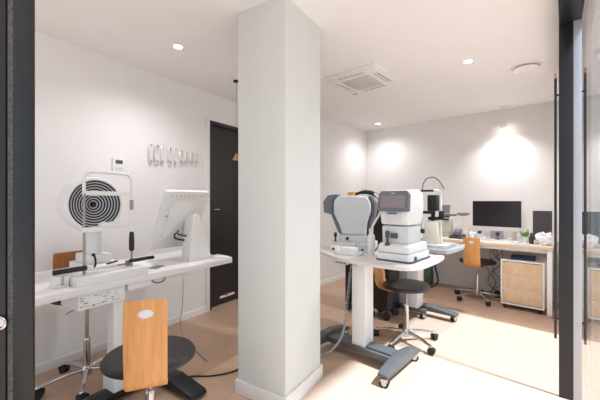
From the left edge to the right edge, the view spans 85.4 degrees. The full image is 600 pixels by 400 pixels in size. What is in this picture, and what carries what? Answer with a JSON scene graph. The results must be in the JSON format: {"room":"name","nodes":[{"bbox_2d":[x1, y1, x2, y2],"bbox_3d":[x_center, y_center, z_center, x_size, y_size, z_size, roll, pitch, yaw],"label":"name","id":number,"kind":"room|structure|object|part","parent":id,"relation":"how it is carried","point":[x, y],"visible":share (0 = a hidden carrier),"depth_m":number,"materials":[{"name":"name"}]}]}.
{"room":"examination room","nodes":[
{"label":"examination room","id":0,"kind":"room"},
{"bbox_2d":[35,31,237,364],"bbox_3d":[-1.749,0.020,2.747,0.121,2.500,3.519,0,0,33],"label":"wall","id":1,"kind":"structure","parent":0,"point":[92,109],"depth_m":2.79,"materials":[{"name":"paint"}]},
{"bbox_2d":[112,158,124,172],"bbox_3d":[-1.593,-0.305,2.856,0.025,0.124,0.110,0,0,33],"label":"thermostat","id":2,"kind":"object","parent":1,"relation":"attached to","point":[118,164],"visible":0.93,"depth_m":2.84,"materials":[{"name":"white plastic"}]},
{"bbox_2d":[35,306,205,374],"bbox_3d":[-1.859,1.237,2.455,0.014,0.066,2.909,0,0,33],"label":"baseboard","id":3,"kind":"structure","parent":1,"relation":"attached to","point":[43,367],"depth_m":2.60,"materials":[{"name":"paint"}]},
{"bbox_2d":[149,143,196,163],"bbox_3d":[-1.281,-0.452,3.322,0.047,0.184,0.584,0,0,33],"label":"wall ornament","id":4,"kind":"object","parent":1,"relation":"attached to","point":[150,144],"visible":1,"depth_m":3.24,"materials":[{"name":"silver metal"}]},
{"bbox_2d":[205,118,209,311],"bbox_3d":[-1.054,0.172,3.697,0.030,2.195,0.050,0,0,33],"label":"trim","id":5,"kind":"structure","parent":1,"relation":"attached to","point":[207,121],"depth_m":3.68,"materials":[{"name":"paint"}]},
{"bbox_2d":[210,120,237,310],"bbox_3d":[-0.928,0.177,3.979,0.105,2.185,0.560,0,0,33],"label":"door frame","id":6,"kind":"structure","parent":1,"relation":"attached to","point":[213,123],"depth_m":3.74,"materials":[{"name":"wood"}]},
{"bbox_2d":[212,125,237,306],"bbox_3d":[-0.931,0.186,3.981,0.048,2.143,0.560,0,0,33],"label":"door","id":7,"kind":"structure","parent":1,"relation":"in","point":[224,141],"depth_m":3.97,"materials":[{"name":"black wood"}]},
{"bbox_2d":[238,0,319,396],"bbox_3d":[-0.131,0.020,2.233,0.376,2.500,0.447,0,0,31],"label":"wall column","id":8,"kind":"structure","parent":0,"point":[279,44],"depth_m":2.06,"materials":[{"name":"paint"}]},
{"bbox_2d":[235,364,322,399],"bbox_3d":[-0.131,1.224,2.233,0.402,0.092,0.473,0,0,31],"label":"baseboard","id":9,"kind":"structure","parent":8,"relation":"attached to","point":[245,389],"depth_m":2.08,"materials":[{"name":"paint"}]},
{"bbox_2d":[35,0,558,130],"bbox_3d":[-0.631,-1.300,2.494,4.292,0.140,7.908,0,0,39],"label":"ceiling","id":10,"kind":"structure","parent":0,"point":[426,44],"depth_m":2.57,"materials":[{"name":"paint"}]},
{"bbox_2d":[172,43,183,48],"bbox_3d":[-0.974,-1.226,2.596,0.086,0.008,0.086,0,0,0],"label":"recessed light","id":11,"kind":"object","parent":10,"relation":"in","point":[177,46],"visible":1,"depth_m":2.59,"materials":[{"name":"paint"}]},
{"bbox_2d":[232,80,237,159],"bbox_3d":[-0.658,-0.821,3.350,0.084,0.818,0.084,0,0,0],"label":"pendant lamp","id":12,"kind":"object","parent":10,"relation":"hanging from","point":[235,157],"visible":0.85,"depth_m":3.33,"materials":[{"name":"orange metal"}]},
{"bbox_2d":[322,62,402,94],"bbox_3d":[0.641,-1.206,3.311,0.590,0.047,0.590,0,0,42],"label":"air conditioner","id":13,"kind":"object","parent":10,"relation":"attached to","point":[369,77],"visible":1,"depth_m":3.22,"materials":[{"name":"paint"}]},
{"bbox_2d":[336,84,352,91],"bbox_3d":[0.475,-1.193,3.460,0.045,0.003,0.280,0,0,42],"label":"outlet","id":14,"kind":"object","parent":13,"relation":"attached to","point":[345,87],"depth_m":3.44,"materials":[{"name":"paint"}]},
{"bbox_2d":[338,72,363,80],"bbox_3d":[0.492,-1.189,3.146,0.238,0.010,0.221,0,0,0],"label":"outlet","id":15,"kind":"object","parent":13,"relation":"attached to","point":[346,76],"depth_m":3.14,"materials":[{"name":"paint"}]},
{"bbox_2d":[342,75,383,90],"bbox_3d":[0.641,-1.188,3.311,0.310,0.011,0.310,0,0,42],"label":"grille","id":16,"kind":"object","parent":13,"relation":"attached to","point":[362,82],"depth_m":3.28,"materials":[{"name":"white metal"}]},
{"bbox_2d":[362,85,385,91],"bbox_3d":[0.789,-1.189,3.477,0.238,0.010,0.221,0,0,0],"label":"outlet","id":17,"kind":"object","parent":13,"relation":"attached to","point":[365,88],"depth_m":3.44,"materials":[{"name":"paint"}]},
{"bbox_2d":[374,73,390,81],"bbox_3d":[0.806,-1.193,3.163,0.045,0.003,0.280,0,0,42],"label":"outlet","id":18,"kind":"object","parent":13,"relation":"attached to","point":[378,77],"depth_m":3.16,"materials":[{"name":"paint"}]},
{"bbox_2d":[463,59,472,63],"bbox_3d":[1.487,-1.226,2.876,0.086,0.008,0.086,0,0,0],"label":"recessed light","id":19,"kind":"object","parent":10,"relation":"in","point":[466,61],"visible":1,"depth_m":2.87,"materials":[{"name":"paint"}]},
{"bbox_2d":[500,106,506,127],"bbox_3d":[2.676,-1.090,4.281,0.080,0.281,0.104,0,0,42],"label":"ceiling spotlight","id":20,"kind":"object","parent":10,"relation":"hanging from","point":[503,123],"visible":1,"depth_m":4.26,"materials":[{"name":"paint"}]},
{"bbox_2d":[510,61,542,73],"bbox_3d":[2.082,-1.213,2.994,0.250,0.034,0.250,0,0,42],"label":"ceiling vent","id":21,"kind":"object","parent":10,"relation":"in","point":[529,66],"visible":1,"depth_m":2.95,"materials":[{"name":"paint"}]},
{"bbox_2d":[35,278,567,399],"bbox_3d":[0.500,1.295,2.000,11.000,0.050,12.000,0,0,0],"label":"floor","id":22,"kind":"structure","parent":0,"point":[494,352],"depth_m":2.59,"materials":[{"name":"plastic"}]},
{"bbox_2d":[0,0,34,399],"bbox_3d":[-1.018,0.020,1.032,0.333,2.500,0.025,0,0,0],"label":"door leaf","id":23,"kind":"structure","parent":22,"relation":"on","point":[17,17],"depth_m":1.03,"materials":[{"name":"black metal"}]},
{"bbox_3d":[-0.947,0.388,1.025,0.046,0.046,0.011,0,0,0],"label":"ring pull","id":24,"kind":"part","parent":23,"relation":"part of","materials":[{"name":"silver metal"}]},
{"bbox_3d":[-1.059,0.020,1.035,0.250,2.500,0.010,0,0,0],"label":"door panel","id":25,"kind":"part","parent":23,"relation":"part of","materials":[{"name":"black metal"}]},
{"bbox_2d":[35,250,104,399],"bbox_3d":[-1.512,0.827,2.273,0.574,0.885,0.577,0,0,33],"label":"chair","id":26,"kind":"object","parent":22,"relation":"on","point":[60,260],"visible":0.51,"depth_m":2.26,"materials":[{"name":"silver metal"}]},
{"bbox_3d":[-1.487,0.657,2.268,0.402,0.045,0.426,0,0,33],"label":"seat","id":27,"kind":"part","parent":26,"relation":"part of","materials":[{"name":"black plastic"}]},
{"bbox_3d":[-1.594,1.189,2.160,0.033,0.061,0.266,0,0,45],"label":"leg","id":28,"kind":"part","parent":26,"relation":"part of","materials":[{"name":"silver metal"}]},
{"bbox_3d":[-1.598,0.548,2.340,0.305,0.327,0.200,0,0,33],"label":"backrest","id":29,"kind":"part","parent":26,"relation":"part of","materials":[{"name":"brown wood"}]},
{"bbox_3d":[-1.623,1.189,2.337,0.266,0.061,0.033,0,0,27],"label":"leg","id":30,"kind":"part","parent":26,"relation":"part of","materials":[{"name":"silver metal"}]},
{"bbox_3d":[-1.417,1.189,2.132,0.033,0.061,0.266,0,0,-27],"label":"leg","id":31,"kind":"part","parent":26,"relation":"part of","materials":[{"name":"silver metal"}]},
{"bbox_3d":[-1.336,1.189,2.293,0.266,0.061,0.033,0,0,-9],"label":"leg","id":32,"kind":"part","parent":26,"relation":"part of","materials":[{"name":"silver metal"}]},
{"bbox_3d":[-1.464,1.189,2.419,0.033,0.061,0.266,0,0,9],"label":"leg","id":33,"kind":"part","parent":26,"relation":"part of","materials":[{"name":"silver metal"}]},
{"bbox_2d":[35,250,231,399],"bbox_3d":[-1.183,0.880,2.179,1.048,0.780,1.680,0,0,33],"label":"exam table","id":34,"kind":"object","parent":22,"relation":"on","point":[111,293],"visible":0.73,"depth_m":2.05,"materials":[{"name":"white plastic"}]},
{"bbox_2d":[56,177,124,272],"bbox_3d":[-1.437,0.168,2.207,0.391,0.645,0.370,0,0,33],"label":"corneal topographer","id":35,"kind":"object","parent":34,"relation":"on","point":[69,201],"visible":0.84,"depth_m":2.17,"materials":[{"name":"white plastic"}]},
{"bbox_2d":[48,170,153,288],"bbox_3d":[-1.190,0.154,2.036,0.170,0.672,0.604,0,0,33],"label":"chin rest","id":36,"kind":"object","parent":34,"relation":"on","point":[77,280],"visible":1,"depth_m":1.98,"materials":[{"name":"white plastic"}]},
{"bbox_3d":[-1.201,0.004,2.047,0.019,0.372,0.309,0,0,33],"label":"arch frame","id":37,"kind":"part","parent":36,"relation":"part of","materials":[{"name":"white plastic"}]},
{"bbox_3d":[-1.202,0.180,2.047,0.015,0.520,0.302,0,0,33],"label":"rod","id":38,"kind":"part","parent":36,"relation":"part of","materials":[{"name":"metal"}]},
{"bbox_2d":[98,221,119,226],"bbox_3d":[-1.205,0.150,2.051,0.060,0.030,0.108,0,0,33],"label":"cup","id":39,"kind":"object","parent":36,"relation":"on","point":[113,223],"depth_m":2.03,"materials":[{"name":"white plastic"}]},
{"bbox_3d":[-1.168,0.422,2.158,0.025,0.035,0.075,0,0,33],"label":"lock knob","id":40,"kind":"part","parent":36,"relation":"part of","materials":[{"name":"metal"}]},
{"bbox_2d":[133,260,163,265],"bbox_3d":[-1.247,0.487,2.530,0.300,0.004,0.220,0,0,16],"label":"paper sheet","id":41,"kind":"object","parent":34,"relation":"on","point":[144,262],"visible":0.46,"depth_m":2.54,"materials":[{"name":"white paper"}]},
{"bbox_2d":[148,265,164,268],"bbox_3d":[-1.045,0.486,2.364,0.070,0.006,0.100,0,0,10],"label":"leaflet","id":42,"kind":"object","parent":34,"relation":"on","point":[155,266],"visible":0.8,"depth_m":2.35,"materials":[{"name":"teal paper"}]},
{"bbox_3d":[-1.155,0.554,2.387,0.470,0.042,0.480,0,0,33],"label":"drawer","id":43,"kind":"part","parent":34,"relation":"part of","materials":[{"name":"white plastic"}]},
{"bbox_2d":[148,189,210,261],"bbox_3d":[-0.981,0.205,2.679,0.295,0.571,0.410,0,0,33],"label":"desktop monitor","id":44,"kind":"object","parent":34,"relation":"on","point":[178,222],"visible":1,"depth_m":2.62,"materials":[{"name":"white plastic"}]},
{"bbox_2d":[180,278,206,360],"bbox_3d":[-0.959,0.927,2.874,0.040,0.715,0.786,0,0,-33],"label":"cable","id":45,"kind":"object","parent":34,"relation":"hanging from","point":[183,278],"visible":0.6,"depth_m":3.19,"materials":[{"name":"black rubber"}]},
{"bbox_2d":[211,254,229,258],"bbox_3d":[-0.702,0.485,2.803,0.170,0.008,0.100,0,0,39],"label":"open magazine","id":46,"kind":"object","parent":34,"relation":"on","point":[219,256],"visible":0.89,"depth_m":2.78,"materials":[{"name":"paper"}]},
{"bbox_2d":[100,298,195,399],"bbox_3d":[-0.748,0.840,1.587,0.573,0.860,0.590,0,0,-21],"label":"chair","id":47,"kind":"object","parent":22,"relation":"on","point":[147,354],"visible":1,"depth_m":1.34,"materials":[{"name":"black wood"}]},
{"bbox_3d":[-0.682,0.610,1.461,0.165,0.402,0.305,0,0,-21],"label":"backrest","id":48,"kind":"part","parent":47,"relation":"part of","materials":[{"name":"brown wood"}]},
{"bbox_3d":[-0.730,0.757,1.585,0.422,0.045,0.398,0,0,-21],"label":"seat","id":49,"kind":"part","parent":47,"relation":"part of","materials":[{"name":"black leather"}]},
{"bbox_2d":[189,369,237,376],"bbox_3d":[-0.537,1.262,2.466,0.652,0.012,0.181,0,0,-43],"label":"power cable","id":50,"kind":"object","parent":22,"relation":"on","point":[236,369],"visible":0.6,"depth_m":2.33,"materials":[{"name":"rubber"}]},
{"bbox_2d":[345,244,401,320],"bbox_3d":[0.814,0.875,3.663,0.594,0.790,0.306,0,0,42],"label":"trolley","id":51,"kind":"object","parent":22,"relation":"on","point":[383,300],"visible":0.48,"depth_m":3.49,"materials":[{"name":"plastic"}]},
{"bbox_3d":[0.614,0.845,3.820,0.060,0.670,0.200,0,0,42],"label":"post","id":52,"kind":"part","parent":51,"relation":"part of","materials":[{"name":"black plastic"}]},
{"bbox_2d":[373,203,388,243],"bbox_3d":[0.880,0.253,3.554,0.309,0.454,0.200,0,0,42],"label":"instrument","id":53,"kind":"object","parent":51,"relation":"on","point":[377,231],"visible":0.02,"depth_m":3.49,"materials":[{"name":"black plastic"}]},
{"bbox_3d":[0.832,0.695,3.457,0.250,0.250,0.008,0,0,42],"label":"panel","id":54,"kind":"part","parent":51,"relation":"part of","materials":[{"name":"brown wood"}]},
{"bbox_2d":[320,246,443,388],"bbox_3d":[0.494,0.870,2.775,1.180,0.800,0.993,0,0,42],"label":"table","id":55,"kind":"object","parent":22,"relation":"on","point":[361,339],"visible":0.88,"depth_m":2.55,"materials":[{"name":"white plastic"}]},
{"bbox_2d":[330,245,339,251],"bbox_3d":[0.319,0.443,2.954,0.070,0.055,0.062,0,0,36],"label":"box","id":56,"kind":"object","parent":55,"relation":"on","point":[333,248],"visible":0.88,"depth_m":2.93,"materials":[{"name":"white plastic"}]},
{"bbox_2d":[334,249,362,256],"bbox_3d":[0.419,0.455,2.796,0.220,0.030,0.120,0,0,31],"label":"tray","id":57,"kind":"object","parent":55,"relation":"on","point":[337,252],"visible":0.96,"depth_m":2.75,"materials":[{"name":"white plastic"}]},
{"bbox_2d":[340,246,357,252],"bbox_3d":[0.420,0.432,2.797,0.140,0.050,0.070,0,0,31],"label":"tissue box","id":58,"kind":"object","parent":57,"relation":"in","point":[342,249],"visible":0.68,"depth_m":2.77,"materials":[{"name":"plastic"}]},
{"bbox_2d":[323,190,378,250],"bbox_3d":[0.508,0.187,3.140,0.546,0.565,0.270,0,0,20],"label":"tonometer","id":59,"kind":"object","parent":55,"relation":"on","point":[353,216],"visible":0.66,"depth_m":3.05,"materials":[{"name":"grey plastic"}]},
{"bbox_3d":[0.657,-0.026,3.139,0.268,0.138,0.044,0,0,12],"label":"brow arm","id":60,"kind":"part","parent":59,"relation":"part of","materials":[{"name":"black plastic"}]},
{"bbox_2d":[355,243,361,250],"bbox_3d":[0.512,0.425,2.862,0.060,0.090,0.060,0,0,42],"label":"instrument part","id":61,"kind":"object","parent":55,"relation":"on","point":[358,245],"visible":0.5,"depth_m":2.84,"materials":[{"name":"plastic"}]},
{"bbox_2d":[363,245,366,253],"bbox_3d":[0.577,0.435,2.844,0.052,0.070,0.052,0,0,42],"label":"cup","id":62,"kind":"object","parent":55,"relation":"on","point":[364,246],"visible":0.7,"depth_m":2.83,"materials":[{"name":"plastic"}]},
{"bbox_2d":[367,193,380,255],"bbox_3d":[0.632,0.204,2.750,0.124,0.532,0.064,0,0,29],"label":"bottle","id":63,"kind":"object","parent":55,"relation":"on","point":[371,238],"visible":0.81,"depth_m":2.74,"materials":[{"name":"white plastic"}]},
{"bbox_3d":[0.648,0.096,2.757,0.103,0.316,0.029,0,0,15],"label":"spout","id":64,"kind":"part","parent":63,"relation":"part of","materials":[{"name":"white plastic"}]},
{"bbox_2d":[376,189,429,263],"bbox_3d":[0.832,0.193,2.609,0.295,0.554,0.408,0,0,42],"label":"autorefractor","id":65,"kind":"object","parent":55,"relation":"on","point":[400,209],"visible":1,"depth_m":2.49,"materials":[{"name":"grey plastic"}]},
{"bbox_3d":[0.717,0.009,2.485,0.255,0.158,0.071,0,0,42],"label":"screen frame","id":66,"kind":"part","parent":65,"relation":"part of","materials":[{"name":"grey plastic"}]},
{"bbox_2d":[391,233,397,238],"bbox_3d":[0.725,0.275,2.501,0.050,0.040,0.028,0,0,42],"label":"switch","id":67,"kind":"object","parent":65,"relation":"attached to","point":[393,235],"depth_m":2.49,"materials":[{"name":"grey plastic"}]},
{"bbox_3d":[0.833,0.464,2.614,0.290,0.012,0.400,0,0,42],"label":"rubber foot plate","id":68,"kind":"part","parent":65,"relation":"part of","materials":[{"name":"grey plastic"}]},
{"bbox_2d":[373,267,438,355],"bbox_3d":[0.927,0.892,2.893,0.593,0.755,0.566,0,0,42],"label":"chair","id":69,"kind":"object","parent":22,"relation":"on","point":[399,285],"visible":0.84,"depth_m":2.89,"materials":[{"name":"black leather"}]},
{"bbox_3d":[0.853,0.668,2.999,0.305,0.307,0.190,0,0,42],"label":"backrest","id":70,"kind":"part","parent":69,"relation":"part of","materials":[{"name":"brown wood"}]},
{"bbox_3d":[0.816,1.189,2.980,0.266,0.061,0.033,0,0,27],"label":"leg","id":71,"kind":"part","parent":69,"relation":"part of","materials":[{"name":"silver metal"}]},
{"bbox_3d":[0.843,1.189,2.802,0.266,0.061,0.033,0,0,-45],"label":"leg","id":72,"kind":"part","parent":69,"relation":"part of","materials":[{"name":"silver metal"}]},
{"bbox_3d":[0.952,0.767,2.910,0.402,0.045,0.426,0,0,42],"label":"seat","id":73,"kind":"part","parent":69,"relation":"part of","materials":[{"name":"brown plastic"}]},
{"bbox_3d":[1.021,1.189,2.774,0.033,0.061,0.266,0,0,-27],"label":"leg","id":74,"kind":"part","parent":69,"relation":"part of","materials":[{"name":"silver metal"}]},
{"bbox_3d":[1.103,1.189,2.933,0.266,0.061,0.033,0,0,-9],"label":"leg","id":75,"kind":"part","parent":69,"relation":"part of","materials":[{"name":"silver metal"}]},
{"bbox_2d":[390,243,464,321],"bbox_3d":[1.271,0.870,3.488,0.820,0.800,0.626,0,0,42],"label":"table","id":76,"kind":"object","parent":22,"relation":"on","point":[415,301],"visible":0.43,"depth_m":3.51,"materials":[{"name":"white plastic"}]},
{"bbox_2d":[420,177,456,248],"bbox_3d":[1.398,0.116,3.309,0.392,0.708,0.330,0,0,42],"label":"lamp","id":77,"kind":"object","parent":76,"relation":"on","point":[432,235],"visible":0.82,"depth_m":3.26,"materials":[{"name":"grey plastic"}]},
{"bbox_3d":[1.387,0.167,3.272,0.083,0.546,0.016,0,0,42],"label":"frame post","id":78,"kind":"part","parent":77,"relation":"part of","materials":[{"name":"white plastic"}]},
{"bbox_3d":[1.395,0.455,3.312,0.280,0.030,0.330,0,0,42],"label":"plate","id":79,"kind":"part","parent":77,"relation":"part of","materials":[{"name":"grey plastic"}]},
{"bbox_2d":[423,253,433,284],"bbox_3d":[1.938,1.018,4.900,0.144,0.505,0.144,0,0,0],"label":"trash bin","id":80,"kind":"object","parent":22,"relation":"on","point":[428,273],"visible":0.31,"depth_m":4.84,"materials":[{"name":"green plastic"}]},
{"bbox_2d":[430,253,438,287],"bbox_3d":[1.912,0.969,4.739,0.211,0.614,0.063,0,0,0],"label":"cable","id":81,"kind":"object","parent":22,"relation":"on","point":[434,253],"visible":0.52,"depth_m":4.72,"materials":[{"name":"rubber"}]},
{"bbox_2d":[454,237,500,306],"bbox_3d":[2.263,0.864,4.163,0.585,0.810,0.591,0,0,42],"label":"chair","id":82,"kind":"object","parent":22,"relation":"on","point":[471,252],"visible":0.95,"depth_m":3.98,"materials":[{"name":"black wood"}]},
{"bbox_3d":[2.183,1.189,4.279,0.033,0.061,0.266,0,0,-32],"label":"leg","id":83,"kind":"part","parent":82,"relation":"part of","materials":[{"name":"silver metal"}]},
{"bbox_3d":[2.116,1.189,4.113,0.266,0.061,0.033,0,0,-14],"label":"leg","id":84,"kind":"part","parent":82,"relation":"part of","materials":[{"name":"silver metal"}]},
{"bbox_3d":[2.176,0.648,4.051,0.190,0.377,0.305,0,0,42],"label":"backrest","id":85,"kind":"part","parent":82,"relation":"part of","materials":[{"name":"brown wood"}]},
{"bbox_3d":[2.265,0.782,4.150,0.426,0.045,0.402,0,0,42],"label":"seat","id":86,"kind":"part","parent":82,"relation":"part of","materials":[{"name":"black plastic"}]},
{"bbox_3d":[2.254,1.189,3.997,0.033,0.061,0.266,0,0,4],"label":"leg","id":87,"kind":"part","parent":82,"relation":"part of","materials":[{"name":"silver metal"}]},
{"bbox_3d":[2.406,1.189,4.093,0.266,0.061,0.033,0,0,22],"label":"leg","id":88,"kind":"part","parent":82,"relation":"part of","materials":[{"name":"silver metal"}]},
{"bbox_2d":[421,234,557,318],"bbox_3d":[2.252,0.887,4.349,1.844,0.765,0.760,0,0,42],"label":"wooden desk","id":89,"kind":"object","parent":22,"relation":"on","point":[536,248],"visible":0.48,"depth_m":3.63,"materials":[{"name":"brown wood"}]},
{"bbox_2d":[442,204,453,236],"bbox_3d":[2.057,0.282,4.559,0.170,0.446,0.210,0,0,42],"label":"lensmeter","id":90,"kind":"object","parent":89,"relation":"on","point":[447,223],"visible":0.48,"depth_m":4.51,"materials":[{"name":"beige plastic"}]},
{"bbox_2d":[449,229,465,238],"bbox_3d":[2.085,0.447,4.304,0.170,0.117,0.169,0,0,42],"label":"card terminal","id":91,"kind":"object","parent":89,"relation":"on","point":[457,234],"visible":0.95,"depth_m":4.29,"materials":[{"name":"grey plastic"}]},
{"bbox_2d":[456,213,469,236],"bbox_3d":[2.231,0.340,4.449,0.172,0.330,0.172,0,0,42],"label":"mirror","id":92,"kind":"object","parent":89,"relation":"on","point":[464,230],"visible":0.69,"depth_m":4.41,"materials":[{"name":"white plastic"}]},
{"bbox_3d":[2.231,0.198,4.449,0.172,0.045,0.172,0,0,42],"label":"dish","id":93,"kind":"part","parent":92,"relation":"part of","materials":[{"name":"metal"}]},
{"bbox_2d":[468,231,476,237],"bbox_3d":[2.294,0.459,4.335,0.110,0.089,0.117,0,0,42],"label":"tissue","id":94,"kind":"object","parent":89,"relation":"on","point":[471,234],"visible":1,"depth_m":4.30,"materials":[{"name":"paper"}]},
{"bbox_2d":[476,230,483,238],"bbox_3d":[2.346,0.449,4.245,0.080,0.111,0.070,0,0,42],"label":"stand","id":95,"kind":"object","parent":89,"relation":"on","point":[479,232],"visible":0.88,"depth_m":4.24,"materials":[{"name":"white plastic"}]},
{"bbox_3d":[2.053,0.559,4.088,1.690,0.042,0.025,0,0,42],"label":"rail","id":96,"kind":"part","parent":89,"relation":"part of","materials":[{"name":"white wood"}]},
{"bbox_2d":[486,249,502,292],"bbox_3d":[2.632,0.914,4.366,0.234,0.695,0.153,0,0,33],"label":"cable bundle","id":97,"kind":"object","parent":89,"relation":"hanging from","point":[492,271],"visible":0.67,"depth_m":4.35,"materials":[{"name":"black plastic"}]},
{"bbox_2d":[472,200,521,238],"bbox_3d":[2.598,0.253,4.293,0.571,0.503,0.180,0,0,42],"label":"desktop monitor","id":98,"kind":"object","parent":89,"relation":"on","point":[495,216],"visible":0.96,"depth_m":4.25,"materials":[{"name":"black plastic"},{"name":"dark screen glass"}]},
{"bbox_2d":[480,238,513,242],"bbox_3d":[2.413,0.497,3.989,0.400,0.016,0.120,0,0,42],"label":"keyboard","id":99,"kind":"object","parent":89,"relation":"on","point":[481,239],"visible":0.94,"depth_m":3.94,"materials":[{"name":"white plastic"}]},
{"bbox_2d":[511,232,517,240],"bbox_3d":[2.640,0.450,4.000,0.066,0.110,0.066,0,0,42],"label":"drinking glass","id":100,"kind":"object","parent":89,"relation":"on","point":[513,234],"visible":0.8,"depth_m":3.98,"materials":[{"name":"beige glass"}]},
{"bbox_2d":[516,231,521,242],"bbox_3d":[2.607,0.440,3.869,0.052,0.130,0.052,0,0,42],"label":"lotion bottle","id":101,"kind":"object","parent":89,"relation":"on","point":[518,236],"visible":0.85,"depth_m":3.85,"materials":[{"name":"plastic"}]},
{"bbox_2d":[522,237,527,242],"bbox_3d":[2.628,0.472,3.796,0.056,0.065,0.056,0,0,42],"label":"plant pot","id":102,"kind":"object","parent":89,"relation":"on","point":[524,239],"visible":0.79,"depth_m":3.78,"materials":[{"name":"white ceramic"}]},
{"bbox_2d":[519,229,532,241],"bbox_3d":[2.720,0.426,3.920,0.143,0.159,0.166,0,0,42],"label":"potted plant","id":103,"kind":"object","parent":89,"relation":"on","point":[526,234],"visible":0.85,"depth_m":3.90,"materials":[{"name":"green plant"}]},
{"bbox_2d":[529,233,533,243],"bbox_3d":[2.661,0.442,3.739,0.052,0.126,0.052,0,0,42],"label":"spray bottle","id":104,"kind":"object","parent":89,"relation":"on","point":[531,238],"visible":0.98,"depth_m":3.72,"materials":[{"name":"brown glass"}]},
{"bbox_2d":[532,210,552,240],"bbox_3d":[2.931,0.312,3.926,0.200,0.385,0.120,0,0,42],"label":"screen","id":105,"kind":"object","parent":89,"relation":"on","point":[542,220],"visible":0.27,"depth_m":3.90,"materials":[{"name":"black plastic"}]},
{"bbox_2d":[535,232,553,244],"bbox_3d":[2.744,0.430,3.643,0.176,0.148,0.174,0,0,21],"label":"plastic bag","id":106,"kind":"object","parent":89,"relation":"on","point":[542,238],"visible":0.98,"depth_m":3.61,"materials":[{"name":"white plastic"}]},
{"bbox_3d":[2.688,0.891,3.496,0.045,0.707,0.045,0,0,42],"label":"leg","id":107,"kind":"part","parent":89,"relation":"part of","materials":[{"name":"white plastic"}]},
{"bbox_3d":[3.139,0.891,3.998,0.045,0.707,0.045,0,0,42],"label":"leg","id":108,"kind":"part","parent":89,"relation":"part of","materials":[{"name":"white plastic"}]},
{"bbox_2d":[494,290,500,298],"bbox_3d":[2.583,1.225,4.213,0.100,0.090,0.060,0,0,42],"label":"power adapter","id":109,"kind":"object","parent":22,"relation":"on","point":[498,292],"visible":0.52,"depth_m":4.20,"materials":[{"name":"black plastic"}]},
{"bbox_2d":[501,253,546,313],"bbox_3d":[2.705,0.983,3.901,0.416,0.575,0.540,0,0,42],"label":"drawer unit","id":110,"kind":"object","parent":22,"relation":"on","point":[523,282],"visible":0.94,"depth_m":3.70,"materials":[{"name":"white wood"}]},
{"bbox_3d":[2.696,0.795,3.890,0.376,0.147,0.508,0,0,42],"label":"drawer","id":111,"kind":"part","parent":110,"relation":"part of","materials":[{"name":"brown wood"}]},
{"bbox_3d":[2.696,0.956,3.890,0.376,0.147,0.508,0,0,42],"label":"drawer","id":112,"kind":"part","parent":110,"relation":"part of","materials":[{"name":"brown wood"}]},
{"bbox_3d":[2.696,1.117,3.890,0.376,0.147,0.508,0,0,42],"label":"drawer","id":113,"kind":"part","parent":110,"relation":"part of","materials":[{"name":"brown wood"}]},
{"bbox_2d":[511,254,535,260],"bbox_3d":[2.645,0.679,3.848,0.240,0.032,0.220,0,0,37],"label":"folder","id":114,"kind":"object","parent":110,"relation":"on","point":[513,256],"visible":1,"depth_m":3.80,"materials":[{"name":"blue cardboard"}]},
{"bbox_2d":[320,117,366,280],"bbox_3d":[0.470,0.020,5.109,0.120,2.500,2.050,0,0,42],"label":"wall","id":115,"kind":"structure","parent":0,"point":[343,148],"depth_m":5.14,"materials":[{"name":"paint"}]},
{"bbox_2d":[320,274,344,285],"bbox_3d":[0.519,1.237,5.064,0.012,0.066,2.050,0,0,42],"label":"baseboard","id":116,"kind":"structure","parent":115,"relation":"attached to","point":[342,276],"depth_m":5.04,"materials":[{"name":"paint"}]},
{"bbox_2d":[367,101,558,296],"bbox_3d":[2.328,0.020,4.895,2.928,2.500,0.120,0,0,42],"label":"wall","id":117,"kind":"structure","parent":0,"point":[472,157],"depth_m":4.68,"materials":[{"name":"paint"}]},
{"bbox_2d":[423,276,558,302],"bbox_3d":[2.247,1.237,4.879,2.828,0.066,0.013,0,0,42],"label":"baseboard","id":118,"kind":"structure","parent":117,"relation":"attached to","point":[443,281],"depth_m":4.75,"materials":[{"name":"paint"}]},
{"bbox_2d":[558,0,581,399],"bbox_3d":[1.484,0.021,1.750,0.148,2.499,3.330,0,0,39],"label":"door frame","id":119,"kind":"structure","parent":0,"point":[570,11],"depth_m":2.06,"materials":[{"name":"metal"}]},
{"bbox_2d":[554,74,558,338],"bbox_3d":[1.667,0.040,2.112,0.024,1.720,0.013,0,0,39],"label":"bar","id":120,"kind":"object","parent":119,"relation":"attached to","point":[555,75],"visible":1,"depth_m":2.11,"materials":[{"name":"black metal"}]},
{"bbox_3d":[1.704,0.070,2.082,0.072,2.400,0.022,0,0,39],"label":"post","id":121,"kind":"part","parent":119,"relation":"part of","materials":[{"name":"black metal"}]},
{"bbox_3d":[1.484,-1.179,1.750,0.148,0.099,3.330,0,0,39],"label":"rail","id":122,"kind":"part","parent":119,"relation":"part of","materials":[{"name":"black metal"}]},
{"bbox_2d":[582,0,599,399],"bbox_3d":[0.639,0.070,0.704,0.022,2.399,0.800,0,0,38],"label":"door","id":123,"kind":"structure","parent":119,"relation":"in","point":[590,9],"depth_m":0.75,"materials":[{"name":"glass"}]}
]}

